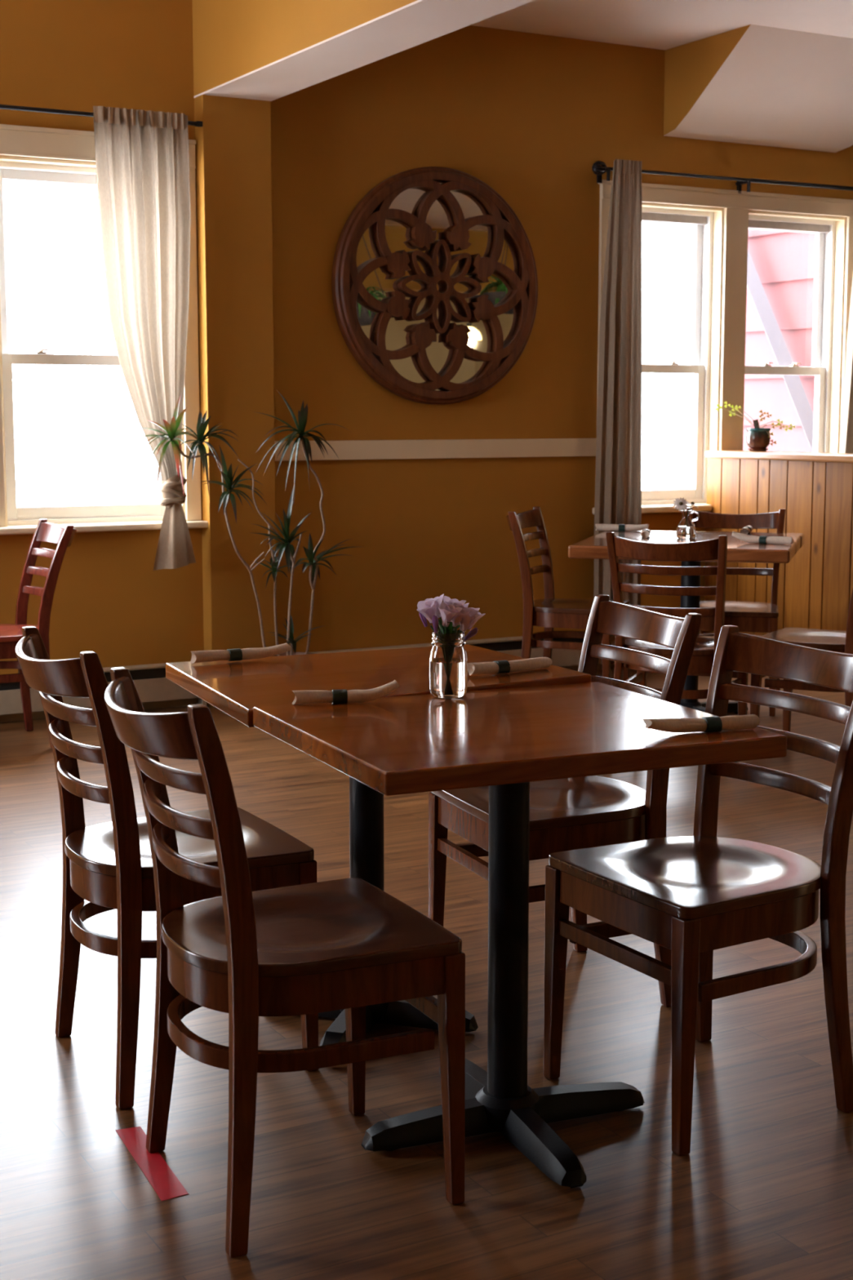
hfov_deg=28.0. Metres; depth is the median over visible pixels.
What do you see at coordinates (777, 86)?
ceiling
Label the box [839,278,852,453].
curtain
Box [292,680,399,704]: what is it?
roll
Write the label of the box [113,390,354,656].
dracaena
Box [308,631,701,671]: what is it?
baseboard heater
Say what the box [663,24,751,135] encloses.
wall
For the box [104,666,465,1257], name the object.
chair
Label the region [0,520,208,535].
trim
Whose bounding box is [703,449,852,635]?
wall
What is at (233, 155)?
wall pillar
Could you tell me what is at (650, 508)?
trim
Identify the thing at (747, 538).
roll
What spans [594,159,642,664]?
curtain
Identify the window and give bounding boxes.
[0,155,185,526]
[641,202,724,505]
[744,210,846,453]
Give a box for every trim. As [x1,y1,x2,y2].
[0,124,201,526]
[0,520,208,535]
[275,438,596,461]
[592,503,711,514]
[596,179,852,450]
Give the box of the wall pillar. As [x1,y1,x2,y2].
[194,94,276,706]
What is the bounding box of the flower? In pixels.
[397,239,481,333]
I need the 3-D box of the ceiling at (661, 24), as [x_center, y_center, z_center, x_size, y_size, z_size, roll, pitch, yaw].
[5.977,-2.804,4.343,8.600,0.750,12.300,-4,9,-29]
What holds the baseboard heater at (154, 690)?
attached to the wall at (529, 116)
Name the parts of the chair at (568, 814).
leg, seat, post, crest rail, post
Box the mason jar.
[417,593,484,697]
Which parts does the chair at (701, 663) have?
post, leg, crest rail, seat, post, leg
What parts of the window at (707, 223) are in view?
sash, sash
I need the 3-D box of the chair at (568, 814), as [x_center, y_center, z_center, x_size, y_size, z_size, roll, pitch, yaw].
[0.332,0.368,3.971,0.533,0.893,0.461,-3,8,-22]
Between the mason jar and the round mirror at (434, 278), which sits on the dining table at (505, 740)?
the mason jar
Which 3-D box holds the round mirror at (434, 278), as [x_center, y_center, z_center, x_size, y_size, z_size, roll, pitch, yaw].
[0.062,-1.695,8.216,1.120,1.120,0.064,-4,9,-29]
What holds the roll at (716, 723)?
on the dining table at (505, 740)
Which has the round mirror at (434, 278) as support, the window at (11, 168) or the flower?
the flower
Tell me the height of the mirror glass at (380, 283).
1.064 m
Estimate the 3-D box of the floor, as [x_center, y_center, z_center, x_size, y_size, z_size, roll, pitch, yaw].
[3.317,0.950,3.439,14.600,0.120,12.480,-4,9,-29]
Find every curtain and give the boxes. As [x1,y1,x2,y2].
[93,106,195,570]
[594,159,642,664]
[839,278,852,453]
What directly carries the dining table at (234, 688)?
on the floor
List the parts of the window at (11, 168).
sash, sash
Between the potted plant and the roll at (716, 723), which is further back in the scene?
the potted plant
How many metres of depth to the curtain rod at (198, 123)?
7.15 m
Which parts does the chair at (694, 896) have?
leg, seat, leg, post, crest rail, post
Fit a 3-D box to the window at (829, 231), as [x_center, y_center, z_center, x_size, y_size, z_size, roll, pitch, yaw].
[1.966,-1.542,9.455,0.707,1.565,0.175,-4,9,-29]
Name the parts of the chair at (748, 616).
post, seat, crest rail, leg, post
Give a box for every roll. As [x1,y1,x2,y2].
[190,643,291,662]
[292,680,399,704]
[466,657,552,675]
[595,524,648,531]
[640,528,650,538]
[642,714,759,733]
[731,531,794,544]
[740,525,752,534]
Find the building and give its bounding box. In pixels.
[742,229,815,452]
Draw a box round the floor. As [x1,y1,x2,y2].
[0,668,852,1279]
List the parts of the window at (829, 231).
sash, sash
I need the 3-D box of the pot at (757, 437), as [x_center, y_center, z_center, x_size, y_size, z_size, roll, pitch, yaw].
[1.736,-1.054,8.951,0.128,0.107,0.128,-4,9,-29]
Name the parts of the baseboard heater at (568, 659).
plate, panel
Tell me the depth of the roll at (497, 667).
3.72 m
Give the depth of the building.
10.75 m
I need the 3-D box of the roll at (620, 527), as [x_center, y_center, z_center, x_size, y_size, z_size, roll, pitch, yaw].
[0.904,-0.522,7.918,0.248,0.035,0.047,2,8,13]
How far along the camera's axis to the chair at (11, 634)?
7.05 m
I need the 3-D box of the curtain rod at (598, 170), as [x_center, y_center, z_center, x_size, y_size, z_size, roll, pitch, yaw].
[1.873,-2.410,9.100,2.441,0.097,0.123,-4,9,-29]
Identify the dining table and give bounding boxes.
[165,644,591,1045]
[253,681,786,1188]
[568,529,804,715]
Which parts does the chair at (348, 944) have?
post, crest rail, post, seat, leg, leg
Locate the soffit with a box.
[191,0,417,96]
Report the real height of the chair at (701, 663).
0.893 m
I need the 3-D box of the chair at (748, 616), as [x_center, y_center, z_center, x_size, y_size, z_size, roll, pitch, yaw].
[1.391,-0.144,7.826,0.461,0.893,0.533,2,8,14]
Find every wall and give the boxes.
[0,0,852,674]
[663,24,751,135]
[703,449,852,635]
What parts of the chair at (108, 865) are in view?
crest rail, post, post, seat, leg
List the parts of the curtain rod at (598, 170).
rod, rod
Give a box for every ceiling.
[193,0,534,101]
[471,0,852,49]
[663,24,852,152]
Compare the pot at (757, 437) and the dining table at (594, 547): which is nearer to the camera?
the dining table at (594, 547)
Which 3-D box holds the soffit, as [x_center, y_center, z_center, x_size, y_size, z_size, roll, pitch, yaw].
[2.079,-2.249,2.325,0.328,1.084,12.100,-4,9,-29]
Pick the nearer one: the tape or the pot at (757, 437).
the tape
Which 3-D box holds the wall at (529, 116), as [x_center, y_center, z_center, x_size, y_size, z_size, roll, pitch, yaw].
[0.306,-1.749,8.490,14.600,3.900,0.180,-4,9,-29]
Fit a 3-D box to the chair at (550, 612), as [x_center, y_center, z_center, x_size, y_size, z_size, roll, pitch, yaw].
[0.636,-0.155,7.904,0.533,0.893,0.461,3,8,19]
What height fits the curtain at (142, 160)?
1.970 m
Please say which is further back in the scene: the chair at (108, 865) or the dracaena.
the dracaena
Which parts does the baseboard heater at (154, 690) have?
panel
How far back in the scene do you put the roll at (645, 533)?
7.46 m
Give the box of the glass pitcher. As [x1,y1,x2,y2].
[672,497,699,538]
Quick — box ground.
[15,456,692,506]
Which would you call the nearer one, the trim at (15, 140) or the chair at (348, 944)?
the chair at (348, 944)
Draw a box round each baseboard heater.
[0,661,206,722]
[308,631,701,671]
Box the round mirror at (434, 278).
[331,166,537,404]
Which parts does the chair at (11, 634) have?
seat, post, post, crest rail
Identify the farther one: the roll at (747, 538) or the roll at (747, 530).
the roll at (747, 530)
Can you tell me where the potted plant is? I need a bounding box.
[715,401,795,451]
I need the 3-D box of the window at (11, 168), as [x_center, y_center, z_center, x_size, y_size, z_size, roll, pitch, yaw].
[-1.495,-1.286,7.529,0.825,1.565,0.175,-4,9,-29]
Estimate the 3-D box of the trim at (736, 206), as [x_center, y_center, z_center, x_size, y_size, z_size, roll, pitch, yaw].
[1.648,-1.556,9.150,1.775,1.643,0.038,-4,9,-29]
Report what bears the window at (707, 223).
in the wall at (529, 116)
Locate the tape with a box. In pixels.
[115,1126,188,1200]
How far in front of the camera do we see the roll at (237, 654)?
3.94 m
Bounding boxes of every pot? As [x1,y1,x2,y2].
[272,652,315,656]
[746,427,771,448]
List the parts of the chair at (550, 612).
post, crest rail, post, seat, leg, leg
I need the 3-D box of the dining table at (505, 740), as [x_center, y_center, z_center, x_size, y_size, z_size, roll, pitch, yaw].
[0.160,0.530,3.253,0.782,0.761,0.717,-3,8,-24]
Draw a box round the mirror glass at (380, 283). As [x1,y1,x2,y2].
[355,182,518,390]
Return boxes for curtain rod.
[0,104,202,127]
[591,160,852,193]
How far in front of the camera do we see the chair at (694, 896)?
3.28 m
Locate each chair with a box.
[0,518,76,748]
[15,626,318,1109]
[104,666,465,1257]
[428,594,702,1007]
[506,506,629,680]
[543,625,852,1155]
[605,532,747,715]
[679,507,785,716]
[750,589,852,732]
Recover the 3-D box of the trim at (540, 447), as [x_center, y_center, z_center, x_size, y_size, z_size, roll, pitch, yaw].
[0.077,-0.931,8.351,1.860,0.091,0.024,-4,9,-29]
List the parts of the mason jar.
jar glass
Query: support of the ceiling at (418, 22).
attached to the soffit
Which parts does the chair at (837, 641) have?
leg, leg, seat, post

